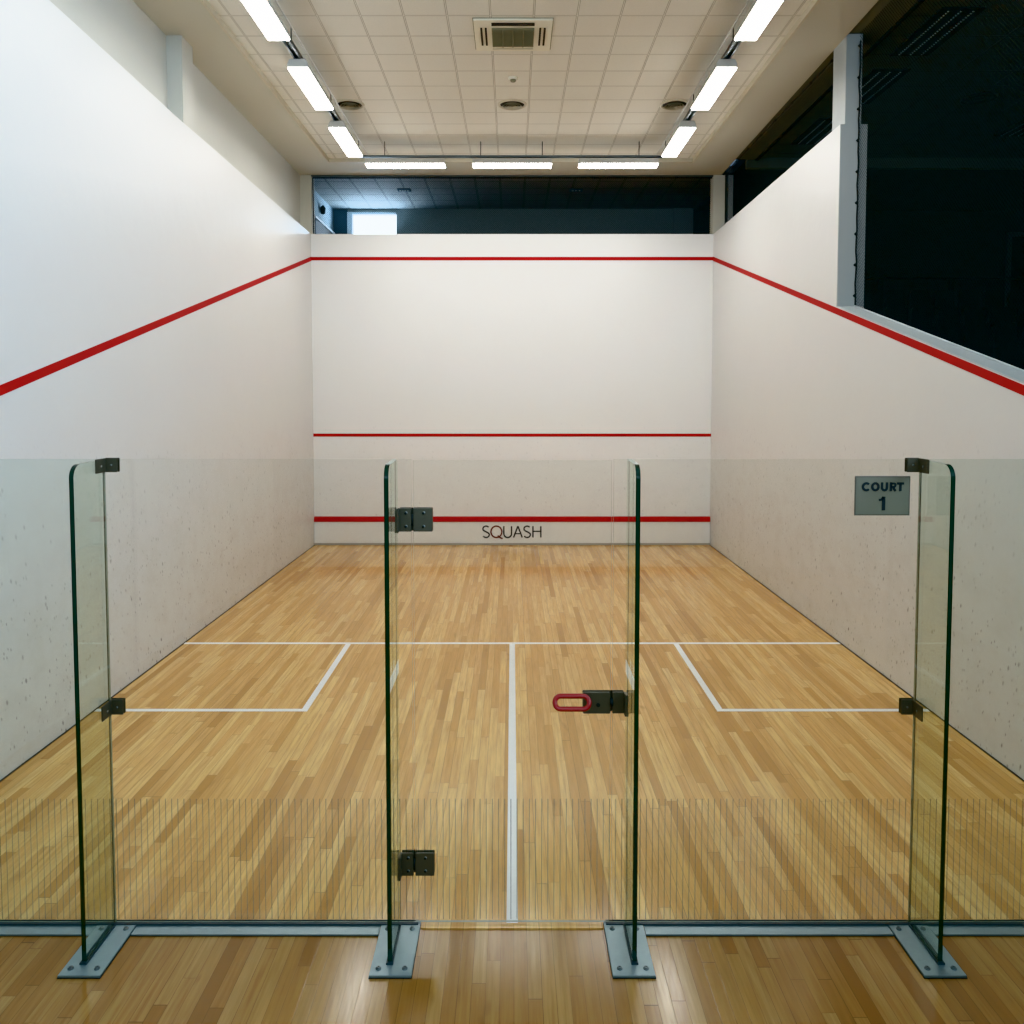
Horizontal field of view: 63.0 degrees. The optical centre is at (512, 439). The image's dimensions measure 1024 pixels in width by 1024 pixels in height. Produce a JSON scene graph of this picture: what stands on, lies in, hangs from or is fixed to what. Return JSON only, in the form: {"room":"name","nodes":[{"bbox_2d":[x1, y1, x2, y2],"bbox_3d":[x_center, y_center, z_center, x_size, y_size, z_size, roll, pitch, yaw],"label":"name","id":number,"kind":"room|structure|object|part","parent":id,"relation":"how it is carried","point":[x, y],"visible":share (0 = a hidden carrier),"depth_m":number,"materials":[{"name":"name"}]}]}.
{"room":"squash court","nodes":[
{"label":"squash court","id":0,"kind":"room"},
{"bbox_2d":[0,0,313,779],"bbox_3d":[-3.279,-0.636,8.535,0.163,5.190,9.750,0,3,0],"label":"wall","id":1,"kind":"structure","parent":0,"point":[156,303],"depth_m":6.92,"materials":[{"name":"paint"}]},
{"bbox_2d":[166,35,193,131],"bbox_3d":[-3.285,-3.481,8.273,0.150,0.900,0.280,0,3,0],"label":"pilaster","id":2,"kind":"object","parent":1,"relation":"on","point":[180,97],"visible":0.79,"depth_m":8.14,"materials":[{"name":"beige paint"}]},
{"bbox_2d":[300,175,314,233],"bbox_3d":[-3.272,-3.732,13.347,0.175,0.922,0.220,0,3,0],"label":"post","id":3,"kind":"object","parent":1,"relation":"on","point":[306,192],"visible":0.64,"depth_m":13.24,"materials":[{"name":"beige paint"}]},
{"bbox_2d":[49,0,299,223],"bbox_3d":[-3.460,-0.840,4.619,0.200,6.000,17.950,0,3,0],"label":"wall","id":4,"kind":"structure","parent":0,"point":[120,28],"depth_m":8.92,"materials":[{"name":"beige paint"}]},
{"bbox_2d":[314,190,332,230],"bbox_3d":[-3.850,-3.136,14.689,0.900,2.550,2.400,0,3,0],"label":"wall","id":5,"kind":"structure","parent":0,"point":[318,199],"depth_m":15.05,"materials":[{"name":"paint"}]},
{"bbox_2d":[320,205,325,213],"bbox_3d":[-3.350,-4.067,14.791,0.100,0.160,0.100,0,3,0],"label":"wall lantern","id":6,"kind":"object","parent":5,"relation":"attached to","point":[322,206],"visible":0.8,"depth_m":14.76,"materials":[{"name":"black metal"}]},
{"bbox_2d":[208,0,811,157],"bbox_3d":[0.000,-3.812,4.000,5.580,0.100,17.020,0,3,0],"label":"ceiling","id":7,"kind":"structure","parent":0,"point":[423,84],"depth_m":9.11,"materials":[{"name":"beige tile"}]},
{"bbox_2d":[275,0,367,156],"bbox_3d":[-2.113,-3.790,7.651,0.224,0.320,7.910,0,3,0],"label":"light","id":8,"kind":"object","parent":7,"relation":"hanging from","point":[300,69],"depth_m":8.98,"materials":[{"name":"white plastic"}]},
{"bbox_2d":[241,0,290,40],"bbox_3d":[-2.120,-3.644,7.003,0.209,0.096,1.200,0,3,0],"label":"light","id":9,"kind":"object","parent":8,"relation":"attached to","point":[263,12],"visible":1,"depth_m":7.19,"materials":[{"name":"white plastic"}]},
{"bbox_3d":[-2.078,-3.838,7.649,0.154,0.224,7.910,0,3,0],"label":"lighting trunking","id":10,"kind":"part","parent":8,"relation":"part of","materials":[{"name":"grey metal"}]},
{"bbox_3d":[-2.120,-3.834,10.688,0.209,0.096,1.200,0,3,0],"label":"batten light","id":11,"kind":"part","parent":8,"relation":"part of","materials":[{"name":"white plastic"}]},
{"bbox_2d":[335,99,364,109],"bbox_3d":[-1.975,-4.062,10.165,0.356,0.034,0.356,0,3,0],"label":"ceiling vent","id":12,"kind":"object","parent":7,"relation":"in","point":[347,104],"visible":0.96,"depth_m":10.13,"materials":[{"name":"beige metal"}]},
{"bbox_2d":[359,141,665,167],"bbox_3d":[0.000,-3.988,11.676,4.280,0.338,0.209,0,3,0],"label":"lighting trunking","id":13,"kind":"object","parent":7,"relation":"hanging from","point":[384,155],"depth_m":11.60,"materials":[{"name":"grey metal"}]},
{"bbox_3d":[-1.490,-3.867,11.682,1.110,0.096,0.209,0,3,0],"label":"batten light","id":14,"kind":"part","parent":13,"relation":"part of","materials":[{"name":"white plastic"}]},
{"bbox_2d":[366,163,444,167],"bbox_3d":[-1.490,-3.828,11.684,1.094,0.018,0.196,0,3,0],"label":"diffuser","id":15,"kind":"object","parent":13,"relation":"attached to","point":[369,165],"depth_m":11.64,"materials":[{"name":"white plastic"}]},
{"bbox_3d":[0.000,-3.867,11.682,1.110,0.096,0.209,0,3,0],"label":"batten light","id":16,"kind":"part","parent":13,"relation":"part of","materials":[{"name":"white plastic"}]},
{"bbox_2d":[473,163,551,167],"bbox_3d":[0.000,-3.828,11.684,1.094,0.018,0.196,0,3,0],"label":"diffuser","id":17,"kind":"object","parent":13,"relation":"attached to","point":[475,165],"depth_m":11.64,"materials":[{"name":"white plastic"}]},
{"bbox_2d":[578,163,657,167],"bbox_3d":[1.480,-3.828,11.684,1.094,0.018,0.196,0,3,0],"label":"diffuser","id":18,"kind":"object","parent":13,"relation":"attached to","point":[580,165],"depth_m":11.64,"materials":[{"name":"white plastic"}]},
{"bbox_3d":[1.480,-3.867,11.682,1.110,0.096,0.209,0,3,0],"label":"batten light","id":19,"kind":"part","parent":13,"relation":"part of","materials":[{"name":"white plastic"}]},
{"bbox_2d":[498,99,526,109],"bbox_3d":[0.000,-4.062,10.165,0.356,0.034,0.356,0,3,0],"label":"ceiling vent","id":20,"kind":"object","parent":7,"relation":"in","point":[508,104],"visible":1,"depth_m":10.13,"materials":[{"name":"beige metal"}]},
{"bbox_2d":[472,18,553,50],"bbox_3d":[0.008,-3.958,8.198,0.766,0.041,0.716,0,3,0],"label":"air conditioner","id":21,"kind":"object","parent":7,"relation":"attached to","point":[490,34],"depth_m":8.12,"materials":[{"name":"beige plastic"}]},
{"bbox_2d":[492,28,533,46],"bbox_3d":[0.008,-3.949,8.214,0.410,0.022,0.410,0,3,0],"label":"ceiling vent","id":22,"kind":"object","parent":21,"relation":"in","point":[501,37],"depth_m":8.19,"materials":[{"name":"beige metal"}]},
{"bbox_2d":[508,76,517,82],"bbox_3d":[0.010,-4.012,9.317,0.110,0.048,0.110,0,3,0],"label":"smoke detector","id":23,"kind":"object","parent":7,"relation":"attached to","point":[512,79],"visible":1,"depth_m":9.29,"materials":[{"name":"beige plastic"}]},
{"bbox_2d":[660,99,688,109],"bbox_3d":[1.975,-4.062,10.165,0.356,0.034,0.356,0,3,0],"label":"ceiling vent","id":24,"kind":"object","parent":7,"relation":"in","point":[673,104],"visible":0.99,"depth_m":10.13,"materials":[{"name":"beige metal"}]},
{"bbox_2d":[657,0,782,156],"bbox_3d":[2.113,-3.790,7.651,0.224,0.320,7.910,0,3,0],"label":"light","id":25,"kind":"object","parent":7,"relation":"hanging from","point":[724,69],"depth_m":8.37,"materials":[{"name":"white plastic"}]},
{"bbox_3d":[2.120,-3.834,10.688,0.209,0.096,1.200,0,3,0],"label":"batten light","id":26,"kind":"part","parent":25,"relation":"part of","materials":[{"name":"white plastic"}]},
{"bbox_3d":[2.078,-3.838,7.649,0.154,0.224,7.910,0,3,0],"label":"lighting trunking","id":27,"kind":"part","parent":25,"relation":"part of","materials":[{"name":"grey metal"}]},
{"bbox_3d":[2.120,-3.644,7.003,0.209,0.096,1.200,0,3,0],"label":"batten light","id":28,"kind":"part","parent":25,"relation":"part of","materials":[{"name":"white plastic"}]},
{"bbox_2d":[0,545,1023,1023],"bbox_3d":[0.000,2.188,4.675,9.200,0.066,17.750,0,3,0],"label":"floor","id":29,"kind":"structure","parent":0,"point":[742,695],"depth_m":4.91,"materials":[{"name":"brown wood"}]},
{"bbox_2d":[57,458,136,978],"bbox_3d":[-1.789,1.153,3.574,0.179,2.128,0.367,0,3,0],"label":"glass fin","id":30,"kind":"object","parent":29,"relation":"on","point":[96,953],"depth_m":3.52,"materials":[{"name":"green glass"}]},
{"bbox_3d":[-1.805,1.147,3.603,0.019,2.111,0.267,0,3,0],"label":"fin pane","id":31,"kind":"part","parent":30,"relation":"part of","materials":[{"name":"clear glass"}]},
{"bbox_3d":[-1.789,2.207,3.626,0.176,0.009,0.359,0,3,0],"label":"plate","id":32,"kind":"part","parent":30,"relation":"part of","materials":[{"name":"metal"}]},
{"bbox_3d":[-1.792,0.115,3.636,0.006,0.062,0.088,0,3,0],"label":"wing plate","id":33,"kind":"part","parent":30,"relation":"part of","materials":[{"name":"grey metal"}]},
{"bbox_3d":[-1.792,1.199,3.692,0.006,0.068,0.088,0,3,0],"label":"wing plate","id":34,"kind":"part","parent":30,"relation":"part of","materials":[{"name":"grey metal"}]},
{"bbox_3d":[-1.770,0.115,3.648,0.062,0.062,0.112,0,3,0],"label":"corner bracket","id":35,"kind":"part","parent":30,"relation":"part of","materials":[{"name":"black metal"}]},
{"bbox_3d":[-1.767,0.113,3.680,0.056,0.062,0.010,0,3,0],"label":"plate","id":36,"kind":"part","parent":30,"relation":"part of","materials":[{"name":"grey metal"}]},
{"bbox_3d":[-1.770,1.198,3.704,0.062,0.068,0.112,0,3,0],"label":"corner bracket","id":37,"kind":"part","parent":30,"relation":"part of","materials":[{"name":"black metal"}]},
{"bbox_3d":[-1.767,1.196,3.736,0.056,0.068,0.010,0,3,0],"label":"plate","id":38,"kind":"part","parent":30,"relation":"part of","materials":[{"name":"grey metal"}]},
{"bbox_3d":[-1.770,1.195,3.757,0.062,0.068,0.005,0,3,0],"label":"plate","id":39,"kind":"part","parent":30,"relation":"part of","materials":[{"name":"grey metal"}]},
{"bbox_2d":[0,920,418,935],"bbox_3d":[-1.810,2.200,3.763,2.770,0.016,0.094,0,3,0],"label":"base rail","id":40,"kind":"object","parent":29,"relation":"on","point":[6,928],"visible":1,"depth_m":3.77,"materials":[{"name":"metal"}]},
{"bbox_2d":[0,494,114,921],"bbox_3d":[-2.502,1.140,3.745,1.387,2.110,0.012,0,3,0],"label":"glass screen","id":41,"kind":"object","parent":40,"relation":"on","point":[104,494],"visible":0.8,"depth_m":3.78,"materials":[{"name":"clear glass"}]},
{"bbox_2d":[104,472,413,921],"bbox_3d":[-1.124,1.140,3.745,1.356,2.110,0.012,0,3,0],"label":"glass screen","id":42,"kind":"object","parent":40,"relation":"on","point":[104,472],"visible":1,"depth_m":3.78,"materials":[{"name":"clear glass"}]},
{"bbox_2d":[368,459,420,978],"bbox_3d":[-0.504,1.155,3.571,0.179,2.124,0.360,0,3,0],"label":"glass fin","id":43,"kind":"object","parent":29,"relation":"on","point":[396,947],"visible":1,"depth_m":3.54,"materials":[{"name":"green glass"}]},
{"bbox_3d":[-0.516,1.147,3.603,0.019,2.111,0.267,0,3,0],"label":"fin pane","id":44,"kind":"part","parent":43,"relation":"part of","materials":[{"name":"clear glass"}]},
{"bbox_3d":[-0.504,2.207,3.626,0.176,0.009,0.359,0,3,0],"label":"plate","id":45,"kind":"part","parent":43,"relation":"part of","materials":[{"name":"metal"}]},
{"bbox_2d":[396,507,626,921],"bbox_3d":[0.000,1.143,3.717,1.012,2.101,0.083,0,3,0],"label":"door","id":46,"kind":"structure","parent":29,"relation":"on","point":[421,862],"depth_m":3.77,"materials":[{"name":"clear glass"}]},
{"bbox_3d":[-0.502,0.356,3.664,0.008,0.104,0.044,0,3,0],"label":"wing plate","id":47,"kind":"part","parent":46,"relation":"part of","materials":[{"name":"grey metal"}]},
{"bbox_3d":[-0.502,1.918,3.745,0.008,0.104,0.044,0,3,0],"label":"wing plate","id":48,"kind":"part","parent":46,"relation":"part of","materials":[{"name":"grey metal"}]},
{"bbox_3d":[-0.394,0.354,3.691,0.084,0.104,0.014,0,3,0],"label":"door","id":49,"kind":"part","parent":46,"relation":"part of","materials":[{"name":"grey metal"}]},
{"bbox_3d":[-0.394,1.917,3.771,0.084,0.104,0.014,0,3,0],"label":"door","id":50,"kind":"part","parent":46,"relation":"part of","materials":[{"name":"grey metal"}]},
{"bbox_3d":[0.265,1.166,3.703,0.174,0.070,0.052,0,3,0],"label":"pull handle","id":51,"kind":"part","parent":46,"relation":"part of","materials":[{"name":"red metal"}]},
{"bbox_3d":[0.377,1.175,3.732,0.122,0.096,0.016,0,3,0],"label":"door plate","id":52,"kind":"part","parent":46,"relation":"part of","materials":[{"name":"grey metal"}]},
{"bbox_3d":[0.408,1.174,3.757,0.184,0.096,0.008,0,3,0],"label":"plate","id":53,"kind":"part","parent":46,"relation":"part of","materials":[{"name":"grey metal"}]},
{"bbox_3d":[0.477,1.175,3.733,0.058,0.096,0.014,0,3,0],"label":"strike plate","id":54,"kind":"part","parent":46,"relation":"part of","materials":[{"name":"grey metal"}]},
{"bbox_3d":[0.502,1.177,3.708,0.008,0.096,0.040,0,3,0],"label":"wing plate","id":55,"kind":"part","parent":46,"relation":"part of","materials":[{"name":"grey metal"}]},
{"bbox_2d":[314,516,709,544],"bbox_3d":[0.000,1.475,13.497,6.390,0.461,0.045,0,3,0],"label":"board","id":56,"kind":"object","parent":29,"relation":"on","point":[328,530],"visible":1,"depth_m":13.49,"materials":[{"name":"white paint"}]},
{"bbox_2d":[603,459,655,978],"bbox_3d":[0.504,1.155,3.571,0.179,2.124,0.360,0,3,0],"label":"glass fin","id":57,"kind":"object","parent":29,"relation":"on","point":[627,945],"visible":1,"depth_m":3.55,"materials":[{"name":"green glass"}]},
{"bbox_3d":[0.504,2.207,3.626,0.176,0.009,0.359,0,3,0],"label":"plate","id":58,"kind":"part","parent":57,"relation":"part of","materials":[{"name":"metal"}]},
{"bbox_3d":[0.516,1.147,3.603,0.019,2.111,0.267,0,3,0],"label":"fin pane","id":59,"kind":"part","parent":57,"relation":"part of","materials":[{"name":"clear glass"}]},
{"bbox_2d":[606,920,1023,935],"bbox_3d":[1.810,2.200,3.763,2.770,0.016,0.094,0,3,0],"label":"base rail","id":60,"kind":"object","parent":29,"relation":"on","point":[651,928],"visible":1,"depth_m":3.77,"materials":[{"name":"metal"}]},
{"bbox_2d":[611,472,919,921],"bbox_3d":[1.125,1.140,3.745,1.353,2.110,0.012,0,3,0],"label":"glass screen","id":61,"kind":"object","parent":60,"relation":"on","point":[919,472],"visible":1,"depth_m":3.78,"materials":[{"name":"clear glass"}]},
{"bbox_2d":[854,476,909,514],"bbox_3d":[1.634,0.248,3.688,0.243,0.174,0.008,0,3,0],"label":"sign","id":62,"kind":"object","parent":61,"relation":"attached to","point":[873,495],"visible":1,"depth_m":3.69,"materials":[{"name":"grey plastic"}]},
{"bbox_2d":[909,473,1023,921],"bbox_3d":[2.502,1.140,3.745,1.387,2.110,0.012,0,3,0],"label":"glass screen","id":63,"kind":"object","parent":60,"relation":"on","point":[920,473],"visible":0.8,"depth_m":3.78,"materials":[{"name":"clear glass"}]},
{"bbox_2d":[887,458,967,978],"bbox_3d":[1.789,1.153,3.574,0.179,2.128,0.367,0,3,0],"label":"glass fin","id":64,"kind":"object","parent":29,"relation":"on","point":[927,952],"depth_m":3.52,"materials":[{"name":"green glass"}]},
{"bbox_3d":[1.770,1.195,3.757,0.062,0.068,0.005,0,3,0],"label":"plate","id":65,"kind":"part","parent":64,"relation":"part of","materials":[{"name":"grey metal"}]},
{"bbox_3d":[1.767,1.196,3.736,0.056,0.068,0.010,0,3,0],"label":"plate","id":66,"kind":"part","parent":64,"relation":"part of","materials":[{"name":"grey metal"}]},
{"bbox_3d":[1.770,1.198,3.704,0.062,0.068,0.112,0,3,0],"label":"corner bracket","id":67,"kind":"part","parent":64,"relation":"part of","materials":[{"name":"black metal"}]},
{"bbox_3d":[1.767,0.113,3.680,0.056,0.062,0.010,0,3,0],"label":"plate","id":68,"kind":"part","parent":64,"relation":"part of","materials":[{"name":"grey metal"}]},
{"bbox_3d":[1.770,0.115,3.648,0.062,0.062,0.112,0,3,0],"label":"corner bracket","id":69,"kind":"part","parent":64,"relation":"part of","materials":[{"name":"black metal"}]},
{"bbox_3d":[1.792,1.199,3.692,0.006,0.068,0.088,0,3,0],"label":"wing plate","id":70,"kind":"part","parent":64,"relation":"part of","materials":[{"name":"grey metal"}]},
{"bbox_3d":[1.792,0.115,3.636,0.006,0.062,0.088,0,3,0],"label":"wing plate","id":71,"kind":"part","parent":64,"relation":"part of","materials":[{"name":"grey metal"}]},
{"bbox_3d":[1.789,2.207,3.626,0.176,0.009,0.359,0,3,0],"label":"plate","id":72,"kind":"part","parent":64,"relation":"part of","materials":[{"name":"metal"}]},
{"bbox_3d":[1.805,1.147,3.603,0.019,2.111,0.267,0,3,0],"label":"fin pane","id":73,"kind":"part","parent":64,"relation":"part of","materials":[{"name":"clear glass"}]},
{"bbox_2d":[311,234,712,516],"bbox_3d":[0.000,-0.786,13.507,6.900,4.978,0.203,0,3,0],"label":"wall","id":74,"kind":"structure","parent":0,"point":[504,374],"depth_m":13.39,"materials":[{"name":"paint"}]},
{"bbox_2d":[710,175,724,233],"bbox_3d":[3.277,-3.732,13.347,0.185,0.922,0.220,0,3,0],"label":"post","id":75,"kind":"object","parent":74,"relation":"on","point":[717,187],"visible":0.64,"depth_m":13.24,"materials":[{"name":"beige paint"}]},
{"bbox_2d":[333,208,692,233],"bbox_3d":[-0.390,-3.200,15.932,7.620,2.550,0.210,0,3,0],"label":"wall","id":76,"kind":"structure","parent":0,"point":[461,219],"depth_m":15.84,"materials":[{"name":"paint"}]},
{"bbox_2d":[334,210,347,233],"bbox_3d":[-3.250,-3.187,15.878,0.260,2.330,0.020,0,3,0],"label":"door","id":77,"kind":"structure","parent":76,"relation":"in","point":[342,218],"depth_m":15.82,"materials":[{"name":"paint"}]},
{"bbox_2d":[347,212,395,233],"bbox_3d":[-2.660,-3.888,15.877,0.920,0.830,0.150,0,3,0],"label":"window","id":78,"kind":"structure","parent":76,"relation":"in","point":[359,218],"depth_m":15.92,"materials":[{"name":"white glass"}]},
{"bbox_2d":[133,0,1023,176],"bbox_3d":[3.320,-3.796,4.381,13.360,0.170,17.780,0,3,0],"label":"ceiling","id":79,"kind":"structure","parent":0,"point":[218,54],"depth_m":9.77,"materials":[{"name":"beige paint"}]},
{"bbox_2d":[312,177,711,233],"bbox_3d":[0.000,-3.733,13.327,6.360,0.918,0.059,0,3,0],"label":"safety net","id":80,"kind":"object","parent":79,"relation":"hanging from","point":[321,178],"visible":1,"depth_m":13.35,"materials":[{"name":"black fabric"}]},
{"bbox_3d":[0.000,-4.181,13.243,6.380,0.025,0.040,0,3,0],"label":"opening trim","id":81,"kind":"part","parent":79,"relation":"part of","materials":[{"name":"grey metal"}]},
{"bbox_2d":[723,58,833,222],"bbox_3d":[3.341,-3.568,10.887,0.063,1.005,4.750,0,3,0],"label":"safety net","id":82,"kind":"object","parent":79,"relation":"hanging from","point":[831,61],"visible":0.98,"depth_m":10.42,"materials":[{"name":"black fabric"}]},
{"bbox_2d":[792,118,831,143],"bbox_3d":[4.120,-4.119,11.184,0.400,0.022,1.060,0,3,0],"label":"recessed light","id":83,"kind":"object","parent":79,"relation":"in","point":[822,119],"visible":0.55,"depth_m":11.20,"materials":[{"name":"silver metal"}]},
{"bbox_2d":[745,158,1023,169],"bbox_3d":[6.750,-4.149,12.484,6.500,0.200,0.100,0,3,0],"label":"beam","id":84,"kind":"structure","parent":79,"relation":"attached to","point":[761,159],"depth_m":12.44,"materials":[{"name":"black metal"}]},
{"bbox_2d":[862,69,910,103],"bbox_3d":[4.120,-4.037,9.586,0.400,0.022,1.060,0,3,0],"label":"recessed light","id":85,"kind":"object","parent":79,"relation":"in","point":[879,70],"visible":0.5,"depth_m":9.38,"materials":[{"name":"silver metal"}]},
{"bbox_2d":[890,7,985,55],"bbox_3d":[4.120,-3.962,8.148,0.400,0.022,1.060,0,3,0],"label":"recessed light","id":86,"kind":"object","parent":79,"relation":"in","point":[941,8],"visible":0.64,"depth_m":8.07,"materials":[{"name":"silver metal"}]},
{"bbox_2d":[853,0,1023,371],"bbox_3d":[3.363,-1.916,5.891,0.038,3.861,4.605,0,3,0],"label":"safety net","id":87,"kind":"object","parent":79,"relation":"hanging from","point":[857,171],"visible":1,"depth_m":6.53,"materials":[{"name":"black fabric"}]},
{"bbox_2d":[994,119,1023,135],"bbox_3d":[6.750,-4.101,10.834,0.400,0.022,1.060,0,3,0],"label":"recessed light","id":88,"kind":"object","parent":79,"relation":"in","point":[1019,125],"visible":0.75,"depth_m":11.11,"materials":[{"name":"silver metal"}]},
{"bbox_2d":[314,160,1023,210],"bbox_3d":[2.900,-4.329,14.227,14.200,0.120,3.400,0,3,0],"label":"ceiling","id":89,"kind":"structure","parent":0,"point":[512,191],"depth_m":14.55,"materials":[{"name":"tile"}]},
{"bbox_2d":[397,189,410,191],"bbox_3d":[-1.860,-4.284,14.380,0.220,0.026,0.180,0,3,0],"label":"ceiling fitting","id":90,"kind":"object","parent":89,"relation":"attached to","point":[399,190],"visible":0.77,"depth_m":14.36,"materials":[{"name":"paint"}]},
{"bbox_2d":[570,189,582,191],"bbox_3d":[1.100,-4.284,14.380,0.220,0.026,0.180,0,3,0],"label":"ceiling fitting","id":91,"kind":"object","parent":89,"relation":"attached to","point":[574,190],"visible":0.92,"depth_m":14.37,"materials":[{"name":"paint"}]},
{"bbox_2d":[693,209,1023,340],"bbox_3d":[6.700,-1.460,16.177,6.600,6.050,0.200,0,3,0],"label":"wall","id":92,"kind":"structure","parent":0,"point":[699,218],"depth_m":15.96,"materials":[{"name":"paint"}]},
{"bbox_2d":[1004,232,1023,325],"bbox_3d":[9.710,-2.867,15.980,0.540,2.160,0.050,0,3,0],"label":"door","id":93,"kind":"structure","parent":92,"relation":"in","point":[1018,233],"depth_m":15.94,"materials":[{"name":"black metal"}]},
{"bbox_2d":[710,124,1023,779],"bbox_3d":[3.330,-0.566,8.538,0.267,5.050,9.750,0,3,0],"label":"wall","id":94,"kind":"structure","parent":0,"point":[814,391],"depth_m":7.95,"materials":[{"name":"paint"}]},
{"bbox_2d":[725,175,732,223],"bbox_3d":[3.460,-3.732,13.347,0.080,0.922,0.220,0,3,0],"label":"post","id":95,"kind":"object","parent":94,"relation":"on","point":[727,178],"visible":0.43,"depth_m":13.24,"materials":[{"name":"grey paint"}]},
{"bbox_2d":[832,34,862,130],"bbox_3d":[3.331,-3.498,8.307,0.158,0.930,0.330,0,3,0],"label":"column","id":96,"kind":"structure","parent":94,"relation":"on","point":[846,61],"depth_m":8.16,"materials":[{"name":"grey paint"}]},
{"bbox_2d":[961,341,1023,369],"bbox_3d":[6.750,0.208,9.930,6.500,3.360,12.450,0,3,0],"label":"floor","id":97,"kind":"structure","parent":0,"point":[991,344],"depth_m":14.46,"materials":[{"name":"paint"}]},
{"bbox_2d":[864,307,878,313],"bbox_3d":[6.000,-1.750,14.020,0.380,0.950,0.160,0,3,0],"label":"chair","id":98,"kind":"object","parent":97,"relation":"on","point":[871,308],"visible":0.03,"depth_m":14.04,"materials":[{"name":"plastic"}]},
{"bbox_2d":[884,307,905,323],"bbox_3d":[6.445,-1.750,14.020,0.380,0.950,0.160,0,3,0],"label":"chair","id":99,"kind":"object","parent":97,"relation":"on","point":[894,308],"visible":0.08,"depth_m":14.04,"materials":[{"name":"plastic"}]},
{"bbox_2d":[912,326,931,333],"bbox_3d":[6.445,-1.304,13.141,0.380,0.950,0.160,0,3,0],"label":"chair","id":100,"kind":"object","parent":97,"relation":"on","point":[920,327],"visible":0.05,"depth_m":13.16,"materials":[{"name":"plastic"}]},
{"bbox_2d":[937,326,960,344],"bbox_3d":[6.890,-1.304,13.141,0.380,0.950,0.160,0,3,0],"label":"chair","id":101,"kind":"object","parent":97,"relation":"on","point":[951,327],"visible":0.07,"depth_m":13.16,"materials":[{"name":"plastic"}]},
{"bbox_3d":[-0.350,-1.817,14.832,7.700,0.100,2.550,0,3,0],"label":"floor","id":102,"kind":"structure","parent":0,"visible":0},
{"bbox_2d":[315,215,334,233],"bbox_3d":[-3.369,-2.866,15.028,0.057,1.975,1.550,0,3,0],"label":"balustrade","id":103,"kind":"object","parent":102,"relation":"on","point":[318,226],"visible":0.21,"depth_m":14.64,"materials":[{"name":"white metal"}]}
]}

